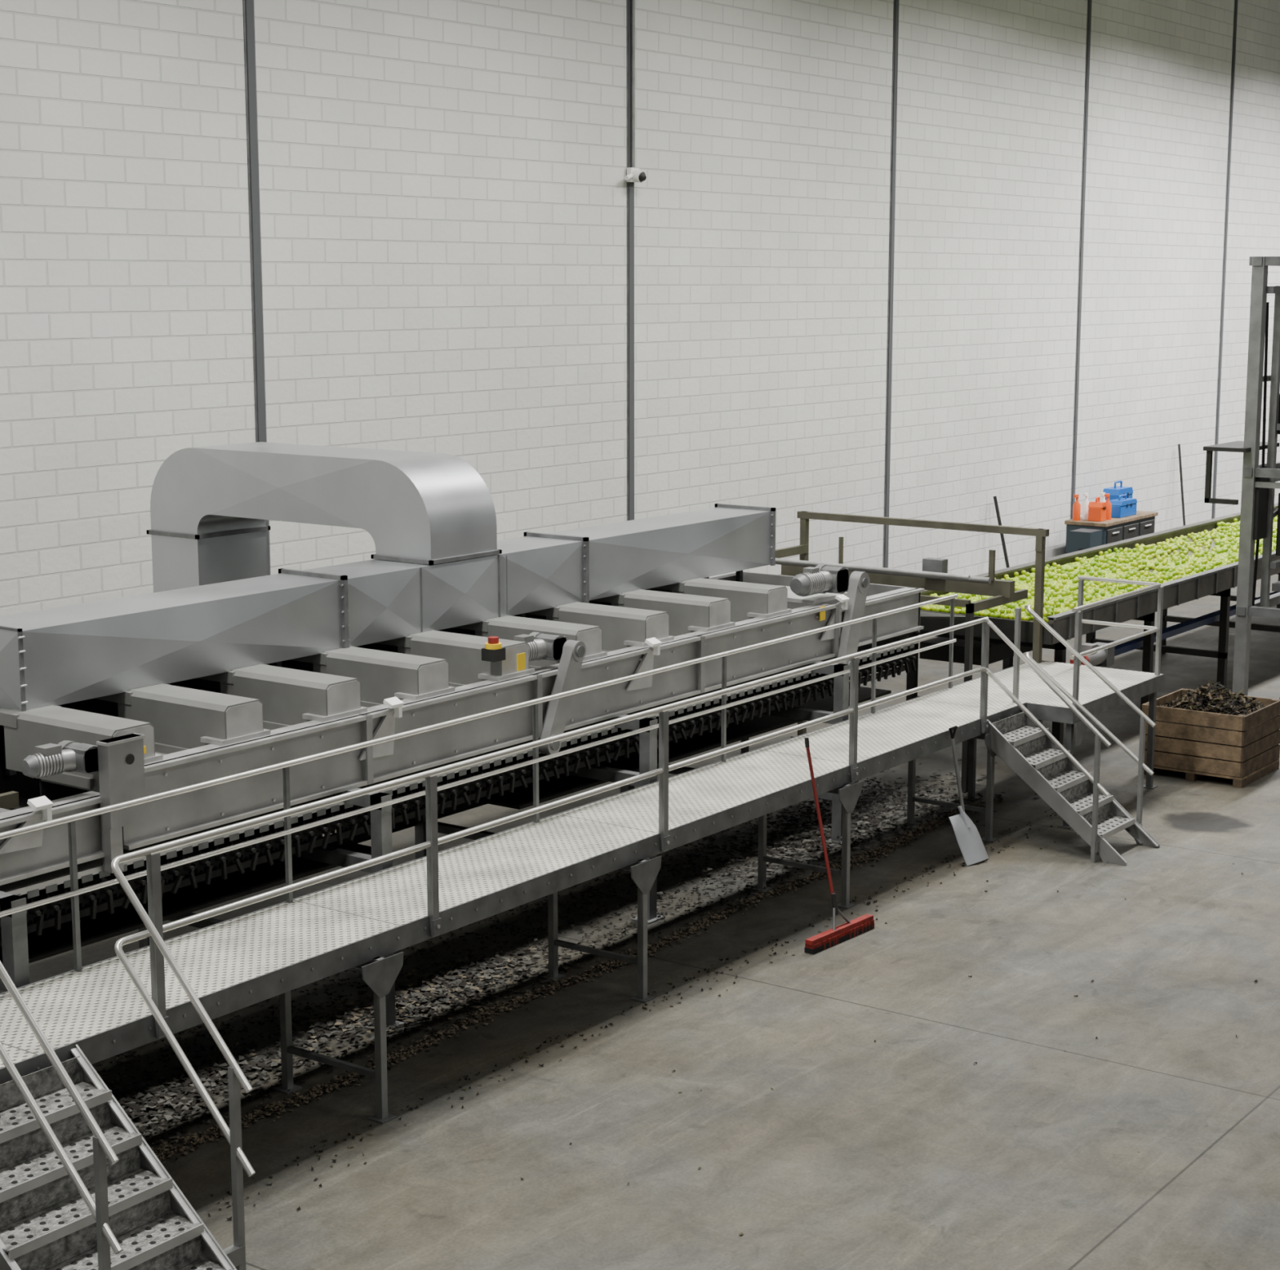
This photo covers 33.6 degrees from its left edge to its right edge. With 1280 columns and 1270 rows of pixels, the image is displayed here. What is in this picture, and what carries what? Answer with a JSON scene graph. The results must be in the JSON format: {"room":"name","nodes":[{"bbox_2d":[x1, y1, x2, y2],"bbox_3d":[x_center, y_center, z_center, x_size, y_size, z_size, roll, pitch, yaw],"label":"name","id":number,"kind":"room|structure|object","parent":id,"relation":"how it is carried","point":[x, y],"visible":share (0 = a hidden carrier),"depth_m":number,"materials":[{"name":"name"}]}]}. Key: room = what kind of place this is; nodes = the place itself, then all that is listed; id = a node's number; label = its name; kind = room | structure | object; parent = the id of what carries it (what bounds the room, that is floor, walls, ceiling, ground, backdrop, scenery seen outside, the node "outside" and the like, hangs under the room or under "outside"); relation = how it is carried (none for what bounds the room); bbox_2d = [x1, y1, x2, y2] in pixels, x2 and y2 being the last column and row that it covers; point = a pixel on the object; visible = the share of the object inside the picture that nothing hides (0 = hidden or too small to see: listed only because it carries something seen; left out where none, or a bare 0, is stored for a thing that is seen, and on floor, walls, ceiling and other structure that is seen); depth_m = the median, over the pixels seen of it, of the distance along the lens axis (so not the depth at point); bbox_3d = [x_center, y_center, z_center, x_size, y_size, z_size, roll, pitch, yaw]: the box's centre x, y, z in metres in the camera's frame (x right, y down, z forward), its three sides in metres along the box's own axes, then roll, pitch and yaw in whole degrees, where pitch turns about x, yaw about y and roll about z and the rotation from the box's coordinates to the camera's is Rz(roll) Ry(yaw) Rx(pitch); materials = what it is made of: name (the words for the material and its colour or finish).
{"room":"factory floor","nodes":[
{"label":"factory floor","id":0,"kind":"room"},
{"bbox_2d":[0,0,1279,616],"bbox_3d":[5.266,-6.807,35.091,0.300,13.000,88.000,7,12,35],"label":"wall","id":1,"kind":"structure","parent":0,"point":[443,184],"depth_m":27.79,"materials":[{"name":"white brick"}]},
{"bbox_2d":[242,0,271,575],"bbox_3d":[-4.038,-4.660,22.202,0.035,13.000,0.150,7,12,35],"label":"steel column","id":2,"kind":"structure","parent":1,"relation":"attached to","point":[248,8],"depth_m":22.25,"materials":[{"name":"grey metal"}]},
{"bbox_2d":[626,0,634,520],"bbox_3d":[-0.122,-5.545,27.516,0.035,13.000,0.150,7,12,35],"label":"steel column","id":3,"kind":"structure","parent":1,"relation":"attached to","point":[630,185],"depth_m":27.69,"materials":[{"name":"grey metal"}]},
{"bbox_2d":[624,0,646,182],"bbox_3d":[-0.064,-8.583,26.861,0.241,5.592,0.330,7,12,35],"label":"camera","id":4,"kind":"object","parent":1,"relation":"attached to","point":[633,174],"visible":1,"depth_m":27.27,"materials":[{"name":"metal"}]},
{"bbox_2d":[883,0,898,568],"bbox_3d":[3.923,-6.460,33.005,0.035,13.000,0.150,7,12,35],"label":"steel column","id":5,"kind":"structure","parent":1,"relation":"attached to","point":[895,10],"depth_m":33.12,"materials":[{"name":"grey metal"}]},
{"bbox_2d":[1070,0,1092,519],"bbox_3d":[8.039,-7.390,38.591,0.035,13.000,0.150,7,12,35],"label":"trim","id":6,"kind":"structure","parent":1,"relation":"attached to","point":[1089,2],"depth_m":38.64,"materials":[{"name":"grey metal"}]},
{"bbox_2d":[1211,0,1237,519],"bbox_3d":[12.213,-8.333,44.256,0.035,13.000,0.150,7,12,35],"label":"trim","id":7,"kind":"structure","parent":1,"relation":"attached to","point":[1235,15],"depth_m":44.28,"materials":[{"name":"grey metal"}]},
{"bbox_2d":[0,574,1279,1269],"bbox_3d":[17.642,1.230,27.310,30.900,0.300,88.000,7,12,35],"label":"floor","id":8,"kind":"structure","parent":0,"point":[900,1150],"depth_m":15.28,"materials":[{"name":"concrete"}]},
{"bbox_2d":[0,853,255,1269],"bbox_3d":[-2.801,2.574,11.394,1.551,2.304,1.595,7,12,35],"label":"metal staircase","id":9,"kind":"structure","parent":8,"relation":"on","point":[82,1188],"depth_m":11.54,"materials":[{"name":"silver metal"}]},
{"bbox_2d":[0,442,776,711],"bbox_3d":[-2.954,0.283,19.820,3.805,4.030,9.770,7,12,35],"label":"ventilation duct","id":10,"kind":"object","parent":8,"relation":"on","point":[439,562],"visible":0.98,"depth_m":18.46,"materials":[{"name":"silver metal"}]},
{"bbox_2d":[0,564,924,1033],"bbox_3d":[-2.533,1.387,17.225,2.890,2.705,16.180,7,12,35],"label":"machine","id":11,"kind":"object","parent":8,"relation":"on","point":[58,762],"visible":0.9,"depth_m":16.53,"materials":[{"name":"silver metal"}]},
{"bbox_2d":[0,575,1164,1124],"bbox_3d":[-0.431,1.748,16.314,1.582,2.292,19.062,7,12,35],"label":"elevated walkway","id":12,"kind":"object","parent":8,"relation":"on","point":[237,963],"visible":0.98,"depth_m":15.72,"materials":[{"name":"metal"}]},
{"bbox_2d":[93,760,1257,1235],"bbox_3d":[1.180,2.721,17.192,7.595,0.075,16.172,7,12,35],"label":"debris","id":13,"kind":"object","parent":8,"relation":"on","point":[135,1104],"visible":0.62,"depth_m":16.93,"materials":[{"name":"grey gravel"}]},
{"bbox_2d":[804,737,874,955],"bbox_3d":[1.543,1.758,18.107,0.551,1.684,0.945,7,12,35],"label":"push broom","id":14,"kind":"object","parent":8,"relation":"on","point":[826,940],"visible":1,"depth_m":18.14,"materials":[{"name":"red plastic"}]},
{"bbox_2d":[740,511,1049,793],"bbox_3d":[2.788,0.141,24.413,3.320,2.800,1.800,7,12,35],"label":"frame","id":15,"kind":"object","parent":8,"relation":"on","point":[934,576],"visible":0.57,"depth_m":24.03,"materials":[{"name":"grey metal"}]},
{"bbox_2d":[948,725,988,866],"bbox_3d":[3.165,1.543,20.509,0.345,1.312,0.406,7,12,35],"label":"shovel","id":16,"kind":"object","parent":8,"relation":"on","point":[971,846],"visible":1,"depth_m":20.48,"materials":[{"name":"metal"}]},
{"bbox_2d":[993,496,1009,568],"bbox_3d":[6.306,-1.442,36.660,0.469,1.912,0.058,4,10,22],"label":"leaning pole","id":17,"kind":"object","parent":8,"relation":"on","point":[995,500],"visible":0.6,"depth_m":36.61,"materials":[{"name":"metal"}]},
{"bbox_2d":[981,604,1159,866],"bbox_3d":[4.283,0.970,21.026,1.572,2.305,1.132,7,12,35],"label":"metal staircase","id":18,"kind":"structure","parent":8,"relation":"on","point":[1100,816],"depth_m":21.06,"materials":[{"name":"silver metal"}]},
{"bbox_2d":[1068,528,1102,551],"bbox_3d":[7.860,-1.266,37.736,0.500,1.200,0.600,7,12,35],"label":"box","id":19,"kind":"object","parent":8,"relation":"on","point":[1082,539],"visible":0.41,"depth_m":37.47,"materials":[{"name":"metal"}]},
{"bbox_2d":[906,502,1279,745],"bbox_3d":[9.541,-0.722,32.334,2.430,1.900,19.090,7,12,35],"label":"conveyor","id":20,"kind":"object","parent":8,"relation":"on","point":[1219,581],"visible":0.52,"depth_m":26.67,"materials":[{"name":"metal"}]},
{"bbox_2d":[920,515,1277,622],"bbox_3d":[9.420,-1.525,32.237,1.933,0.117,18.909,7,12,35],"label":"apples","id":21,"kind":"object","parent":20,"relation":"on","point":[1060,582],"visible":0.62,"depth_m":28.08,"materials":[{"name":"green food"}]},
{"bbox_2d":[1064,511,1158,554],"bbox_3d":[8.736,-1.572,39.359,0.815,1.270,2.380,7,12,35],"label":"workbench","id":22,"kind":"object","parent":8,"relation":"on","point":[1114,530],"visible":0.21,"depth_m":38.66,"materials":[{"name":"grey metal"}]},
{"bbox_2d":[1072,493,1080,520],"bbox_3d":[7.917,-2.314,38.504,0.140,0.475,0.170,7,12,35],"label":"spray bottle","id":23,"kind":"object","parent":22,"relation":"on","point":[1077,506],"visible":1,"depth_m":38.47,"materials":[{"name":"orange plastic"}]},
{"bbox_2d":[1081,493,1088,519],"bbox_3d":[8.134,-2.349,38.714,0.140,0.475,0.170,7,12,35],"label":"spray bottle","id":24,"kind":"object","parent":22,"relation":"on","point":[1085,505],"visible":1,"depth_m":38.69,"materials":[{"name":"white plastic"}]},
{"bbox_2d":[1088,496,1106,521],"bbox_3d":[8.296,-2.290,38.467,0.280,0.440,0.250,7,12,35],"label":"toolbox","id":25,"kind":"object","parent":22,"relation":"on","point":[1097,509],"visible":1,"depth_m":38.39,"materials":[{"name":"orange plastic"}]},
{"bbox_2d":[1100,492,1106,502],"bbox_3d":[8.472,-2.370,38.837,0.140,0.475,0.170,7,12,35],"label":"spray bottle","id":26,"kind":"object","parent":22,"relation":"on","point":[1102,494],"visible":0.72,"depth_m":38.80,"materials":[{"name":"white plastic"}]},
{"bbox_2d":[1104,493,1111,519],"bbox_3d":[8.506,-2.335,38.631,0.140,0.475,0.170,7,12,35],"label":"spray bottle","id":27,"kind":"object","parent":22,"relation":"on","point":[1108,507],"visible":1,"depth_m":38.59,"materials":[{"name":"orange plastic"}]},
{"bbox_2d":[1109,493,1137,518],"bbox_3d":[8.925,-2.398,39.239,0.280,0.398,0.750,7,12,35],"label":"toolbox","id":28,"kind":"object","parent":22,"relation":"on","point":[1121,507],"visible":0.97,"depth_m":39.04,"materials":[{"name":"blue plastic"}]},
{"bbox_2d":[1102,480,1133,500],"bbox_3d":[8.970,-2.597,39.830,0.330,0.598,0.700,7,12,35],"label":"toolbox","id":29,"kind":"object","parent":28,"relation":"on","point":[1115,491],"visible":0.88,"depth_m":39.64,"materials":[{"name":"blue plastic"}]},
{"bbox_2d":[1177,444,1185,525],"bbox_3d":[11.028,-2.720,43.119,0.048,2.306,0.363,-7,12,-35],"label":"leaning pole","id":30,"kind":"object","parent":8,"relation":"on","point":[1179,445],"visible":0.6,"depth_m":43.08,"materials":[{"name":"metal"}]},
{"bbox_2d":[1142,680,1279,788],"bbox_3d":[6.544,1.048,24.303,1.200,1.047,1.200,7,12,35],"label":"wooden crate","id":31,"kind":"object","parent":8,"relation":"on","point":[1193,737],"visible":0.97,"depth_m":23.90,"materials":[{"name":"brown wood"}]},
{"bbox_2d":[1203,256,1279,709],"bbox_3d":[8.743,-1.824,26.917,2.470,5.855,2.320,7,12,35],"label":"tower","id":32,"kind":"object","parent":8,"relation":"on","point":[1258,512],"visible":0.89,"depth_m":26.60,"materials":[{"name":"metal"}]}
]}

